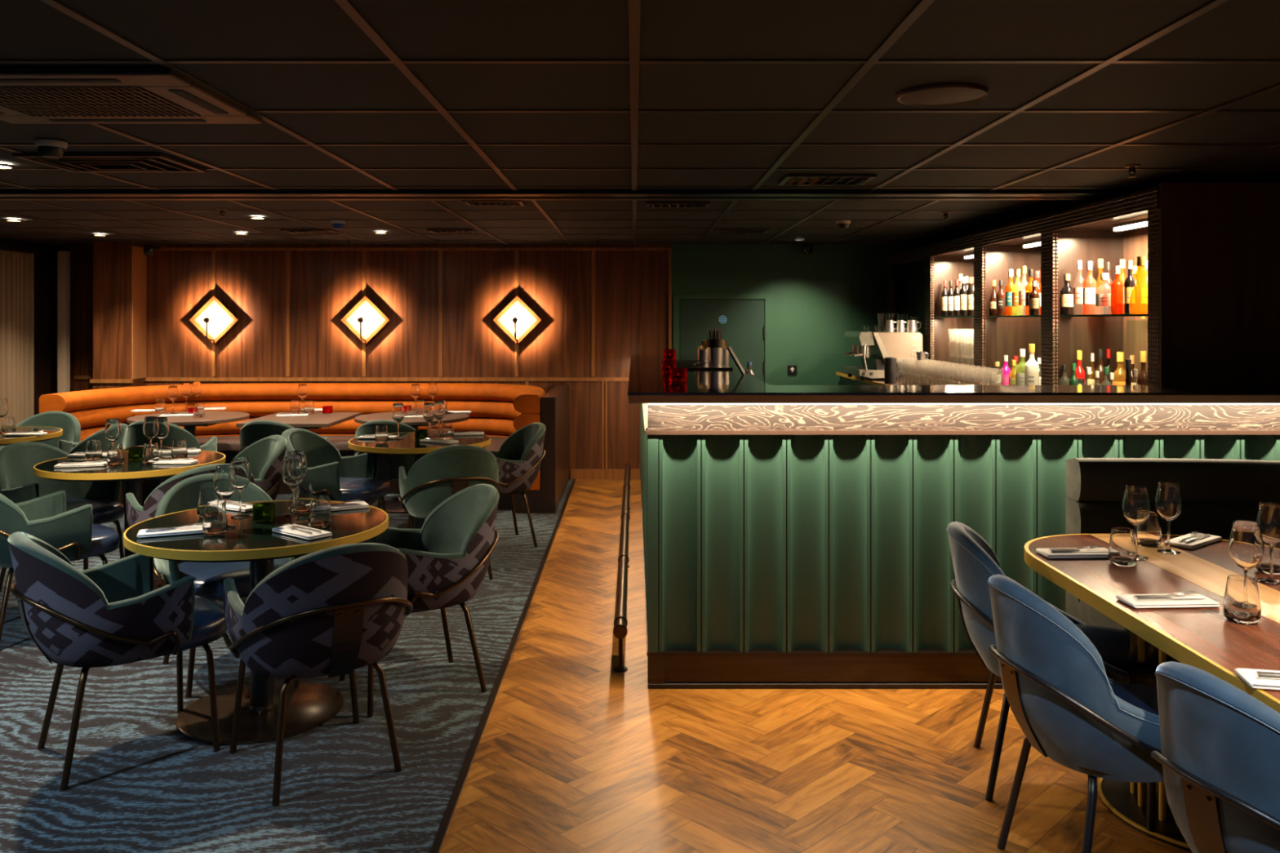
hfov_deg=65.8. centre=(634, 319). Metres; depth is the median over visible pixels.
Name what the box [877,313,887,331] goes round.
drinking glass
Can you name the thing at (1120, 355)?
bottle
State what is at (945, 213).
sprinkler
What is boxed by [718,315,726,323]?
door sign
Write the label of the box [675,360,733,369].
bar mat
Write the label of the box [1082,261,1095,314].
bottle
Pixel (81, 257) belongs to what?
wall
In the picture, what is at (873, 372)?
drip tray
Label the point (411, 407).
water tumbler
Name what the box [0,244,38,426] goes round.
curtain
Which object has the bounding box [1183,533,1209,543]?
knife
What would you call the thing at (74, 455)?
folded napkin
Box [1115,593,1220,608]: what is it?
folded napkin
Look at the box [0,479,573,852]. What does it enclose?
floor
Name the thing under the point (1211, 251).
shelving unit
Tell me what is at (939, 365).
tumbler
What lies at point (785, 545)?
bar counter
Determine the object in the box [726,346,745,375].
folder
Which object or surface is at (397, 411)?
wine glass
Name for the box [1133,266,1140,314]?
bottle
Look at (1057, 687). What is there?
dining chair
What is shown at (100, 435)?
dining chair
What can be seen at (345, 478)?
dining chair
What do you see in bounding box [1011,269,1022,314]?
bottle
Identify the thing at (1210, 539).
folded napkin
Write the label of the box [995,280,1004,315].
bottle
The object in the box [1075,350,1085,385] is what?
bottle
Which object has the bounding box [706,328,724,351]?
straw bundle
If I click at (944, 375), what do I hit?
tumbler
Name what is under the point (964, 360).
tumbler
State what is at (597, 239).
sprinkler
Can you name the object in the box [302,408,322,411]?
folded napkin
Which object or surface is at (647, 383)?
countertop
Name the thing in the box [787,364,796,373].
plate
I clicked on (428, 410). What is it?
wine glass
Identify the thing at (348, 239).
sprinkler
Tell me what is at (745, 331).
door
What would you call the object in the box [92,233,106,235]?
recessed light
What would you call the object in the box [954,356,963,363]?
tumbler
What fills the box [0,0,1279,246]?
ceiling
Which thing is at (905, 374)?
tumbler
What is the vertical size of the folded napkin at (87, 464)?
0.013 m
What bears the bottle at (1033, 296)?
on the shelving unit at (1211, 251)
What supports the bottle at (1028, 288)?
on the shelving unit at (1211, 251)
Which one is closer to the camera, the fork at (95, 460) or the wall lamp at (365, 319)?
the fork at (95, 460)
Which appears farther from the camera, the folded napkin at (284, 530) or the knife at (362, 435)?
the knife at (362, 435)
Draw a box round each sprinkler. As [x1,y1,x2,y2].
[216,208,226,216]
[345,238,351,244]
[595,238,601,244]
[941,211,951,219]
[1124,164,1140,177]
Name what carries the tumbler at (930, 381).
on the countertop at (855, 380)
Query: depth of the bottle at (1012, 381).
6.52 m
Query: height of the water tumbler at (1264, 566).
0.113 m
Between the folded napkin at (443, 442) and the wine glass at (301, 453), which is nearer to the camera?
the wine glass at (301, 453)
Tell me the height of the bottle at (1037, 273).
0.296 m
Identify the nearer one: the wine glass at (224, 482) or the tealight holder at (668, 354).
the wine glass at (224, 482)
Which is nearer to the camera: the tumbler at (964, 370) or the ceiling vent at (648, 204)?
the tumbler at (964, 370)
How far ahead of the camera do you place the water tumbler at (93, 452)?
5.59 m
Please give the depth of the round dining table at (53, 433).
6.91 m
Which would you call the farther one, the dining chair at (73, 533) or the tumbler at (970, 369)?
the tumbler at (970, 369)
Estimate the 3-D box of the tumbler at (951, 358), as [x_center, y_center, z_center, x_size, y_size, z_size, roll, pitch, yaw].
[2.520,0.339,7.800,0.085,0.105,0.083,0,0,0]
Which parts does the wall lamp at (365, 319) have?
stem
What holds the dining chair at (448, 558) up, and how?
on the floor at (137, 784)
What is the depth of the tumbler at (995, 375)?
5.75 m
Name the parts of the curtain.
rail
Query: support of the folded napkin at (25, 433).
on the round dining table at (53, 433)
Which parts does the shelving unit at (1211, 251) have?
studded post, cupboard door, studded post, studded post, glass shelf, studded post, glass shelf, studded post, panel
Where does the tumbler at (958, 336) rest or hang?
on the tumbler at (958, 350)
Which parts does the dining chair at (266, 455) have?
rail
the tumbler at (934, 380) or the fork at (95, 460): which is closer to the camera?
the fork at (95, 460)
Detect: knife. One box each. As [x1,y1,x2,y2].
[9,431,25,433]
[60,462,102,464]
[75,452,106,453]
[145,526,202,532]
[158,459,172,461]
[226,500,253,506]
[292,524,321,533]
[329,502,364,506]
[362,435,374,436]
[425,438,451,440]
[453,431,481,433]
[1050,549,1107,552]
[1135,596,1206,600]
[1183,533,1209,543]
[1256,674,1279,679]
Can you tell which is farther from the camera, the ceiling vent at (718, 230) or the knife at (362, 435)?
the ceiling vent at (718, 230)
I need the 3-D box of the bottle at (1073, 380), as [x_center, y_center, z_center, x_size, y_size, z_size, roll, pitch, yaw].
[2.499,0.373,5.624,0.051,0.251,0.051,0,0,0]
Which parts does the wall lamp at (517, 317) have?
stem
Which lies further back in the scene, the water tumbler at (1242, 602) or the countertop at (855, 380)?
the countertop at (855, 380)
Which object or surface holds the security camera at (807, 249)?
attached to the wall at (632, 286)
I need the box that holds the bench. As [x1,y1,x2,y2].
[1066,457,1279,662]
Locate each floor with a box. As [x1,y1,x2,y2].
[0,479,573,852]
[439,480,1192,852]
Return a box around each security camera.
[142,244,159,256]
[800,244,813,254]
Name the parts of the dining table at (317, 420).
support frame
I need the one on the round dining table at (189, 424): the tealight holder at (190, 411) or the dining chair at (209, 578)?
the tealight holder at (190, 411)
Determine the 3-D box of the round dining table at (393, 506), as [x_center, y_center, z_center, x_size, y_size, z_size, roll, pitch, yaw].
[-1.840,1.173,8.200,0.929,0.746,0.929,0,0,23]
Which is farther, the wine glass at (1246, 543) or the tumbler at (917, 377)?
the tumbler at (917, 377)
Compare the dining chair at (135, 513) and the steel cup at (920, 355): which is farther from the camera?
the steel cup at (920, 355)
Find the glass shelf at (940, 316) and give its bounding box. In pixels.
[935,315,973,317]
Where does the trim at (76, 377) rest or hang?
attached to the wall at (632, 286)
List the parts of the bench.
seat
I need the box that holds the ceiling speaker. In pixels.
[895,82,988,106]
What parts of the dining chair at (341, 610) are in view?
leg, leg, rail, leg, leg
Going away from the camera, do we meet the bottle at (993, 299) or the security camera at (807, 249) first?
the bottle at (993, 299)
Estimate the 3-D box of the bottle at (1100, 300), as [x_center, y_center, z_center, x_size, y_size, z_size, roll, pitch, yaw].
[2.509,-0.139,5.277,0.094,0.220,0.094,0,0,0]
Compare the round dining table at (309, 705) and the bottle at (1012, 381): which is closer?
the round dining table at (309, 705)
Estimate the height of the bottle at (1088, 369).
0.237 m
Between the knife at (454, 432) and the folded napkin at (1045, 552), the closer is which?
the folded napkin at (1045, 552)
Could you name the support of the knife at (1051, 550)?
on the folded napkin at (1045, 552)
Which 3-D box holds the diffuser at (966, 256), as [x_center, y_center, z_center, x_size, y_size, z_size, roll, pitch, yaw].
[2.575,-0.483,7.501,0.034,0.018,0.334,0,0,0]
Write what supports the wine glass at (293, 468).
on the round dining table at (309, 705)
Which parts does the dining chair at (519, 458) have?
leg, rail, leg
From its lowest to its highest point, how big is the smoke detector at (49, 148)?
0.060 m
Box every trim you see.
[0,197,1111,199]
[57,251,70,393]
[74,247,668,382]
[132,245,146,378]
[211,250,595,376]
[429,478,575,852]
[525,381,607,469]
[668,247,671,349]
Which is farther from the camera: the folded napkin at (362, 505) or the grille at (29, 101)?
the folded napkin at (362, 505)
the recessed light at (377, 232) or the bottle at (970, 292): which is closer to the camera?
the bottle at (970, 292)
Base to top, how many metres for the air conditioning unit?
0.028 m
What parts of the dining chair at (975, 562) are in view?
leg, leg, rail, seat, leg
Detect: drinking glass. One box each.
[863,325,870,332]
[874,325,881,332]
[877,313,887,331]
[888,313,898,331]
[898,314,907,331]
[910,316,919,331]
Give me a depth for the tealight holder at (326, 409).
8.44 m
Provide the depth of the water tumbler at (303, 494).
4.08 m
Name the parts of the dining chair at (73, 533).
leg, rail, leg, seat, leg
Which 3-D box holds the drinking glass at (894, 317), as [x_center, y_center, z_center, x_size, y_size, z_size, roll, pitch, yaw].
[2.229,0.024,8.500,0.084,0.155,0.084,0,0,0]
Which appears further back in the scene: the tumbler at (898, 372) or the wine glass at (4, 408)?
the tumbler at (898, 372)
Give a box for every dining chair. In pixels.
[0,411,80,453]
[0,441,124,591]
[0,490,119,641]
[7,531,226,791]
[68,423,128,534]
[125,420,217,484]
[125,463,254,604]
[153,473,301,697]
[222,542,413,805]
[235,435,287,501]
[237,420,328,479]
[281,427,390,511]
[339,484,499,717]
[352,419,415,528]
[397,444,501,580]
[488,422,546,546]
[946,521,1166,817]
[987,574,1164,852]
[1151,661,1279,852]
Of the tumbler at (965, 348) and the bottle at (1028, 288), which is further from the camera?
the tumbler at (965, 348)
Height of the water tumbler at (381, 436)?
0.113 m
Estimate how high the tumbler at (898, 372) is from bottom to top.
0.105 m
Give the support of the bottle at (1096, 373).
on the shelving unit at (1211, 251)
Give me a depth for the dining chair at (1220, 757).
1.93 m
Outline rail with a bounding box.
[613,462,631,671]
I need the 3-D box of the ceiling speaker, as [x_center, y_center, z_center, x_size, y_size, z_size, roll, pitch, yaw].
[0.920,-0.672,2.960,0.266,0.013,0.266,0,0,0]
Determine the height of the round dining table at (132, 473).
0.746 m
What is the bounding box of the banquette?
[39,383,568,513]
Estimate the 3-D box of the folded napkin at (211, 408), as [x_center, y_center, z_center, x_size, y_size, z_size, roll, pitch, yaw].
[-3.780,0.793,8.817,0.248,0.013,0.100,0,0,-12]
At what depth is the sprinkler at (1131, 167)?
4.34 m
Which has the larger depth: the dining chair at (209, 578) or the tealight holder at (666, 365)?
the tealight holder at (666, 365)
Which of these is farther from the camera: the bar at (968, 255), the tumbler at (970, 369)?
the bar at (968, 255)
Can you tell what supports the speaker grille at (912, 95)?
attached to the ceiling speaker
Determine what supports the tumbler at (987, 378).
on the tumbler
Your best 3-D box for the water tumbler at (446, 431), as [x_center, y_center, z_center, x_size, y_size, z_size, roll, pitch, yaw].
[-1.256,0.743,6.628,0.087,0.113,0.087,0,0,0]
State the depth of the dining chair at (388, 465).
7.18 m
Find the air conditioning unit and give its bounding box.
[0,66,262,124]
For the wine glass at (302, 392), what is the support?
on the dining table at (317, 420)
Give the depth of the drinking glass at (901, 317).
8.47 m
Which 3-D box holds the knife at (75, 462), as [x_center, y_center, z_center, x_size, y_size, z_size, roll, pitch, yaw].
[-3.016,0.781,5.396,0.207,0.010,0.012,0,0,-15]
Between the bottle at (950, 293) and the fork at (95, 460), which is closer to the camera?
the fork at (95, 460)
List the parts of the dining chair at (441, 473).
leg, rail, leg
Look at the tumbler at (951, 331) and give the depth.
7.77 m
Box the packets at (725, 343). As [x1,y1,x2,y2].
[722,340,727,349]
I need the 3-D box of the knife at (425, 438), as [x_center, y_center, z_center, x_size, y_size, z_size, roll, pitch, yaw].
[-1.279,0.781,6.442,0.207,0.010,0.012,0,0,27]
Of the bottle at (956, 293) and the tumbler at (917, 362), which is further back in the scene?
the bottle at (956, 293)
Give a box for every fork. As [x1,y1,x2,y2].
[62,460,103,462]
[147,523,202,529]
[159,457,193,460]
[219,499,246,507]
[283,524,311,534]
[329,499,361,504]
[1048,545,1104,551]
[1133,591,1199,598]
[1178,530,1201,542]
[1255,671,1279,675]
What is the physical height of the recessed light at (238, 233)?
0.010 m
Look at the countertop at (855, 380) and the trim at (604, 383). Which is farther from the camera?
the trim at (604, 383)
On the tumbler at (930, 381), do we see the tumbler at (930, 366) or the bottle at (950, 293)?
the tumbler at (930, 366)
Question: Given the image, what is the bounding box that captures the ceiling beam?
[0,189,1142,197]
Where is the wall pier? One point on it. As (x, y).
(112, 260)
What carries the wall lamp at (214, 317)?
attached to the wall at (632, 286)
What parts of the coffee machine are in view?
slanted trim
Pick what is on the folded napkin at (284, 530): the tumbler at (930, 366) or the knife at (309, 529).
the knife at (309, 529)
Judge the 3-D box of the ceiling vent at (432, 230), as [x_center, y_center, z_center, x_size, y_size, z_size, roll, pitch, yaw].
[-1.496,-0.731,8.100,0.360,0.033,0.220,0,0,0]
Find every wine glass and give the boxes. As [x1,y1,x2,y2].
[0,398,8,433]
[104,418,121,444]
[142,416,156,442]
[152,417,168,458]
[167,385,178,413]
[181,382,191,410]
[191,382,201,403]
[213,464,236,528]
[231,457,251,518]
[282,455,303,516]
[288,450,307,509]
[297,383,307,411]
[391,403,404,439]
[410,383,420,404]
[422,402,435,426]
[427,382,437,402]
[434,400,445,422]
[1122,484,1150,559]
[1155,481,1182,554]
[1227,520,1264,576]
[1255,502,1279,585]
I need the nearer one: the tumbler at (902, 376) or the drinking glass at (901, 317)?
the tumbler at (902, 376)
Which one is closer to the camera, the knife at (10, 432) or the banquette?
the knife at (10, 432)
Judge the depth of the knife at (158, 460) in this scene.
5.50 m
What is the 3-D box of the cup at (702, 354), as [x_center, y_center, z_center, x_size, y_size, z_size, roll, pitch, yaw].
[0.435,0.235,6.250,0.076,0.100,0.076,0,0,0]
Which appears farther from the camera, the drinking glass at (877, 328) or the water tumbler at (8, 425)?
the drinking glass at (877, 328)
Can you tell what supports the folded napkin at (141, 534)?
on the round dining table at (309, 705)
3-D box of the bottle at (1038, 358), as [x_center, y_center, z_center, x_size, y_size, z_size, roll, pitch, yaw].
[2.679,0.374,6.535,0.064,0.247,0.064,0,0,0]
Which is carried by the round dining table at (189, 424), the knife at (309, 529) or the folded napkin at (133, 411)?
the folded napkin at (133, 411)
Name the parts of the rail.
foot plate, post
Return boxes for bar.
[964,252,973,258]
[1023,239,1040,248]
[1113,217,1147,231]
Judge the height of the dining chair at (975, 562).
0.852 m
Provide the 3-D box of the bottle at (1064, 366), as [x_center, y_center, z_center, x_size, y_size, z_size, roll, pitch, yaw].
[2.499,0.380,5.748,0.066,0.236,0.066,0,0,0]
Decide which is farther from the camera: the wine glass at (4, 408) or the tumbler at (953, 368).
the wine glass at (4, 408)
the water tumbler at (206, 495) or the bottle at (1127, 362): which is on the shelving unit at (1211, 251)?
the bottle at (1127, 362)
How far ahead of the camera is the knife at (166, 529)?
3.68 m
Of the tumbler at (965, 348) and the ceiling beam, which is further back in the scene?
the tumbler at (965, 348)
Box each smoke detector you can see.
[34,139,67,158]
[330,219,346,228]
[835,219,850,228]
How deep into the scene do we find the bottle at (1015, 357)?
6.93 m
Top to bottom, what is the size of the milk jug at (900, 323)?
0.100 m
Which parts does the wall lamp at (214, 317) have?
stem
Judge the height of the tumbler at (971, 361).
0.105 m
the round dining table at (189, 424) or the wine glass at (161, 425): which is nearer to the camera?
the wine glass at (161, 425)
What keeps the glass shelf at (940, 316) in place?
attached to the shelving unit at (1211, 251)
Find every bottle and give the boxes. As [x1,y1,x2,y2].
[745,361,754,377]
[941,280,947,315]
[946,280,953,315]
[953,279,959,315]
[959,276,967,315]
[965,276,968,289]
[966,276,973,315]
[989,280,996,315]
[994,361,999,368]
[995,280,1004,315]
[1001,355,1010,385]
[1004,269,1016,315]
[1008,360,1016,385]
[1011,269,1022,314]
[1013,355,1017,361]
[1016,349,1025,385]
[1018,266,1026,305]
[1024,343,1039,385]
[1025,269,1036,315]
[1028,280,1039,315]
[1035,271,1040,315]
[1037,357,1040,385]
[1057,364,1066,385]
[1061,274,1074,315]
[1069,363,1078,385]
[1073,260,1085,313]
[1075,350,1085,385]
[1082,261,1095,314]
[1086,367,1092,381]
[1087,353,1095,385]
[1093,258,1104,314]
[1094,273,1111,312]
[1094,349,1106,385]
[1094,371,1098,377]
[1103,262,1112,314]
[1103,367,1109,382]
[1106,349,1113,385]
[1109,373,1113,384]
[1111,266,1124,314]
[1112,351,1125,385]
[1119,259,1126,314]
[1124,260,1135,314]
[1124,359,1131,385]
[1128,256,1146,311]
[1129,355,1136,385]
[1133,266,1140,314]
[1133,368,1137,377]
[1136,351,1147,385]
[1141,260,1147,303]
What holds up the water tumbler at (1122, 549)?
on the oval dining table at (1203, 638)
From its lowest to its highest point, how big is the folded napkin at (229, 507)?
0.013 m
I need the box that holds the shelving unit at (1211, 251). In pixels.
[886,182,1279,385]
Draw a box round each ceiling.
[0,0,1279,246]
[0,200,1097,246]
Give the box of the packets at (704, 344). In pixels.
[697,340,708,349]
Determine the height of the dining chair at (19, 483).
0.825 m
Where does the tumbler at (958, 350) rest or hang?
on the tumbler at (957, 359)
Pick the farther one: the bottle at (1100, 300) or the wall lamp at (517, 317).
the wall lamp at (517, 317)
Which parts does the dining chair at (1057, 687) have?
leg, rail, leg, seat, leg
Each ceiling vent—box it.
[12,152,206,172]
[280,228,337,233]
[426,228,475,233]
[462,200,524,206]
[645,201,710,208]
[715,228,769,233]
[777,173,876,186]
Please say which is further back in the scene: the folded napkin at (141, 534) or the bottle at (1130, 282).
the bottle at (1130, 282)
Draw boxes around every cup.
[697,349,708,364]
[706,339,723,366]
[721,349,728,364]
[915,351,928,359]
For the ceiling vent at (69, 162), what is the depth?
4.15 m
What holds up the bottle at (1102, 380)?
on the shelving unit at (1211, 251)
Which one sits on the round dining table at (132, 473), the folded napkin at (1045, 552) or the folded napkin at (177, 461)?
the folded napkin at (177, 461)
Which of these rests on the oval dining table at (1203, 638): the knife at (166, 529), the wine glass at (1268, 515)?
the wine glass at (1268, 515)
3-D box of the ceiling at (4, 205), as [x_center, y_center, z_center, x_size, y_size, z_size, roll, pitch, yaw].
[-1.100,-0.762,7.750,9.800,0.050,5.100,0,0,0]
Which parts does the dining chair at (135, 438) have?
rail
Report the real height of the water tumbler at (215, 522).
0.113 m
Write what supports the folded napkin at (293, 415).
on the dining table at (317, 420)
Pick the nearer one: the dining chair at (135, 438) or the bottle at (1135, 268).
the bottle at (1135, 268)
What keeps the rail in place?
on the floor at (575, 753)
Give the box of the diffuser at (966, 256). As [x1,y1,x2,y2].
[964,254,973,258]
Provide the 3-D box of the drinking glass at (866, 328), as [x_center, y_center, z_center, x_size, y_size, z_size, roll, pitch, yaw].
[1.962,0.076,8.350,0.054,0.050,0.054,0,0,0]
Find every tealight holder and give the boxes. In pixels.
[128,448,143,461]
[187,407,194,413]
[252,502,275,523]
[322,405,332,413]
[414,429,427,440]
[662,360,675,373]
[663,349,675,360]
[669,368,687,382]
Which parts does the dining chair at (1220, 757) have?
rail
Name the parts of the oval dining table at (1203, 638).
brass rod, brass rod, brass rod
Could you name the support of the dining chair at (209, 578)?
on the floor at (137, 784)
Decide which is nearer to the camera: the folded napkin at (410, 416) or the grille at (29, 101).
the grille at (29, 101)
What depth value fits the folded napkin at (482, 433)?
6.83 m
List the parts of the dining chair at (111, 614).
leg, leg, rail, leg, seat, leg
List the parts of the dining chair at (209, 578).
leg, leg, rail, seat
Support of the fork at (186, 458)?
on the folded napkin at (177, 461)
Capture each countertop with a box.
[627,355,1279,403]
[835,371,898,385]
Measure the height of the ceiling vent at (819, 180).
0.033 m
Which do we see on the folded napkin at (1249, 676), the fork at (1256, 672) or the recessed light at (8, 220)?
the fork at (1256, 672)
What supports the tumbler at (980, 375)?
on the tumbler
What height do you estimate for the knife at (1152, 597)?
0.010 m
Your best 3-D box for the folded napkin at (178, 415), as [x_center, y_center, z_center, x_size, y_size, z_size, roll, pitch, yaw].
[-3.798,0.793,8.203,0.248,0.013,0.100,0,0,-10]
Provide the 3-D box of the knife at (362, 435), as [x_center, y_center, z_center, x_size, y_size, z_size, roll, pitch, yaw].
[-1.731,0.781,6.657,0.207,0.010,0.012,0,0,2]
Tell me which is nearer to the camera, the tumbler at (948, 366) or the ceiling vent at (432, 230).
the tumbler at (948, 366)
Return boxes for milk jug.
[885,320,897,332]
[896,320,906,332]
[906,320,920,332]
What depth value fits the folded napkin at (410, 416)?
8.05 m
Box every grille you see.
[0,86,200,117]
[899,87,984,105]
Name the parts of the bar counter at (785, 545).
corner post, fluted panel, fluted panel, fluted panel, fluted panel, trim, fluted panel, fluted panel, fluted panel, ledge trim, fluted panel, fluted panel, fluted panel, fluted panel, fluted panel, fluted panel, fluted panel, fluted panel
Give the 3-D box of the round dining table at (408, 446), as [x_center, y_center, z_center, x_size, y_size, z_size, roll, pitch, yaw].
[-1.430,1.173,6.610,0.930,0.746,0.930,0,0,-36]
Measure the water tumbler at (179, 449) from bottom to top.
0.113 m
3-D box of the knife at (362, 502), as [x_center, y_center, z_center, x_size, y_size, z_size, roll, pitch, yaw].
[-1.245,0.781,4.176,0.207,0.010,0.012,0,0,-29]
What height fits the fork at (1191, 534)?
0.011 m
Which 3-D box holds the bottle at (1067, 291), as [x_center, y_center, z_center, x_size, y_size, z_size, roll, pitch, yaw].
[2.529,-0.148,5.775,0.075,0.239,0.075,0,0,0]
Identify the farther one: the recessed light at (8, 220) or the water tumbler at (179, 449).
the recessed light at (8, 220)
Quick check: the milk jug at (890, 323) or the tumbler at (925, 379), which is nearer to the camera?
the tumbler at (925, 379)
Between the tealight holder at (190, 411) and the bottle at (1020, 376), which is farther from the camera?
the tealight holder at (190, 411)
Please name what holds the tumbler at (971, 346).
on the tumbler at (971, 361)
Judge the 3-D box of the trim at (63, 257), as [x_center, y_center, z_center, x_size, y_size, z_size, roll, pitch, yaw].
[-5.505,0.445,9.535,0.080,2.210,0.070,0,0,0]
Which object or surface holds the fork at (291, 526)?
on the folded napkin at (284, 530)
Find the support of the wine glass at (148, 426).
on the round dining table at (132, 473)
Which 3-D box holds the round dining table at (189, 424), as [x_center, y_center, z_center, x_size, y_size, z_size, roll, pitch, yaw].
[-3.690,1.173,8.200,0.929,0.746,0.929,0,0,-23]
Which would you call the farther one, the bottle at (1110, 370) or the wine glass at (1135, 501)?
the bottle at (1110, 370)
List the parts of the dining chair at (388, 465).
leg, leg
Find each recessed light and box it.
[0,163,14,168]
[4,218,22,221]
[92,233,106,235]
[234,231,248,234]
[248,216,266,218]
[373,231,387,233]
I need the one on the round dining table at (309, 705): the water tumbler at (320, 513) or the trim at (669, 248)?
the water tumbler at (320, 513)
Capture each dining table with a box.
[0,426,62,445]
[33,449,225,590]
[123,500,388,745]
[126,411,249,437]
[235,412,361,430]
[348,431,490,528]
[354,412,469,513]
[1024,533,1279,852]
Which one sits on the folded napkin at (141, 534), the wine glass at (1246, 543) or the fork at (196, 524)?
the fork at (196, 524)
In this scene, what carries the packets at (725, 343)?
in the cup at (725, 354)
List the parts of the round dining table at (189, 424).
support frame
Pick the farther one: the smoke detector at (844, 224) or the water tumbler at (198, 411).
the water tumbler at (198, 411)
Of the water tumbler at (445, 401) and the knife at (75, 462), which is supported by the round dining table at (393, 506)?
the water tumbler at (445, 401)
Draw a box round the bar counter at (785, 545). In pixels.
[640,403,1279,688]
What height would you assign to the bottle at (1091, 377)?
0.304 m
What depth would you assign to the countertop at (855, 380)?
8.69 m
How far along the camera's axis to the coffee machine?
8.10 m
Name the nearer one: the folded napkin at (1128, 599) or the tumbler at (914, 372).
the folded napkin at (1128, 599)
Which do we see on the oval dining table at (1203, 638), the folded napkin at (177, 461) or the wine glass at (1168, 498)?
the wine glass at (1168, 498)
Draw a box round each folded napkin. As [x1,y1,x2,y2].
[4,432,48,435]
[53,462,106,467]
[67,453,106,457]
[130,409,155,412]
[137,524,203,537]
[151,459,198,464]
[159,413,193,417]
[159,448,200,454]
[204,407,226,409]
[219,500,252,512]
[271,524,332,540]
[275,413,308,417]
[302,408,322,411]
[330,501,369,511]
[357,435,397,439]
[404,415,423,418]
[419,439,458,444]
[446,410,471,413]
[453,431,484,435]
[1035,547,1108,558]
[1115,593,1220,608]
[1163,532,1222,549]
[1234,667,1279,690]
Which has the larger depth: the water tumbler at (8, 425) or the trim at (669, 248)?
the trim at (669, 248)
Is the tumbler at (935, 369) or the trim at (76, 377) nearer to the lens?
the tumbler at (935, 369)
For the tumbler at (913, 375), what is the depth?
7.05 m
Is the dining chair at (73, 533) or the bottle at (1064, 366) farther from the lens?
the bottle at (1064, 366)
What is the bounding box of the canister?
[884,357,896,383]
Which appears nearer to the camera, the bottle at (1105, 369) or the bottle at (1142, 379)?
the bottle at (1142, 379)
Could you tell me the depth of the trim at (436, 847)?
3.87 m
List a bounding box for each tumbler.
[1,417,16,434]
[84,440,102,461]
[106,444,124,466]
[142,442,159,464]
[155,399,165,412]
[170,439,187,459]
[193,403,204,417]
[196,488,219,519]
[202,502,227,535]
[289,399,301,413]
[293,483,313,513]
[303,400,314,413]
[308,495,331,528]
[374,425,388,443]
[406,403,417,415]
[416,400,425,413]
[427,422,440,439]
[439,400,447,413]
[440,422,453,439]
[897,357,908,372]
[897,371,901,385]
[899,358,905,372]
[899,372,905,385]
[903,358,915,373]
[903,373,908,385]
[906,359,916,373]
[906,373,913,385]
[911,360,916,374]
[911,374,916,385]
[915,360,925,375]
[915,375,921,385]
[919,360,932,376]
[919,376,924,385]
[923,361,935,377]
[923,377,929,385]
[928,362,933,377]
[928,377,933,385]
[931,362,943,378]
[931,378,938,385]
[937,363,950,379]
[937,379,942,385]
[941,364,954,381]
[941,380,946,385]
[946,364,959,382]
[948,328,955,342]
[948,342,955,355]
[948,355,955,362]
[951,365,964,382]
[954,328,962,342]
[954,342,963,356]
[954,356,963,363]
[956,366,970,383]
[960,357,969,364]
[960,366,969,385]
[961,328,969,343]
[961,343,969,357]
[967,367,977,385]
[968,329,973,343]
[968,343,973,358]
[968,358,973,364]
[972,368,987,385]
[982,367,992,385]
[987,368,1003,385]
[1107,527,1137,566]
[1137,511,1161,546]
[1222,574,1261,624]
[1255,543,1279,574]
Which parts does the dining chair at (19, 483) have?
leg, seat, leg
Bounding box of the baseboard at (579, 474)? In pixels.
[570,469,639,479]
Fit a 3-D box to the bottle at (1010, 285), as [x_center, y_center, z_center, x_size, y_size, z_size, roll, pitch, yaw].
[2.529,-0.185,6.648,0.070,0.311,0.071,0,0,0]
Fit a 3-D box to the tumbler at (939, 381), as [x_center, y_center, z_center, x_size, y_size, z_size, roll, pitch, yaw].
[2.024,0.446,6.473,0.085,0.105,0.083,0,0,0]
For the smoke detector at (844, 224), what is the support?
attached to the ceiling at (4, 205)
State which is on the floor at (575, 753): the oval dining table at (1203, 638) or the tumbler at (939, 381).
the oval dining table at (1203, 638)
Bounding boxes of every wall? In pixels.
[0,238,63,415]
[63,246,93,391]
[146,244,928,479]
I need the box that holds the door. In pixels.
[673,293,771,385]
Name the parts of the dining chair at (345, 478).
rail, seat, leg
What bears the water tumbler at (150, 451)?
on the round dining table at (132, 473)
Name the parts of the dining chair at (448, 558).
leg, leg, leg, rail, leg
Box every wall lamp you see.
[189,295,238,344]
[341,295,389,344]
[493,295,541,344]
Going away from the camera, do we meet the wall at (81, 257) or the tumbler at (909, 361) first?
the tumbler at (909, 361)
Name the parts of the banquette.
seat, casing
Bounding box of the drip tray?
[843,366,884,378]
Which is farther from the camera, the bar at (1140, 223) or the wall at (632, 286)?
the wall at (632, 286)
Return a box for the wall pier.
[93,241,146,389]
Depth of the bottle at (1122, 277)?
5.41 m
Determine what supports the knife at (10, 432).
on the folded napkin at (25, 433)
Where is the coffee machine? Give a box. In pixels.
[843,331,922,380]
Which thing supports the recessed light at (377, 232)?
in the ceiling at (4, 205)
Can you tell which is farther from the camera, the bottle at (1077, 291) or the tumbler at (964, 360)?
the tumbler at (964, 360)
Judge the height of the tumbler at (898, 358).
0.105 m
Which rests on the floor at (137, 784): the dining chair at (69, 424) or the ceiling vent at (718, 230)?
the dining chair at (69, 424)
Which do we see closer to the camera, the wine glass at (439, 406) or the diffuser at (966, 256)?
the wine glass at (439, 406)
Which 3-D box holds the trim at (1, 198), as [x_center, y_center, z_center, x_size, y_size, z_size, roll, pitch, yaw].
[-1.125,-0.652,5.310,9.650,0.008,0.050,0,0,0]

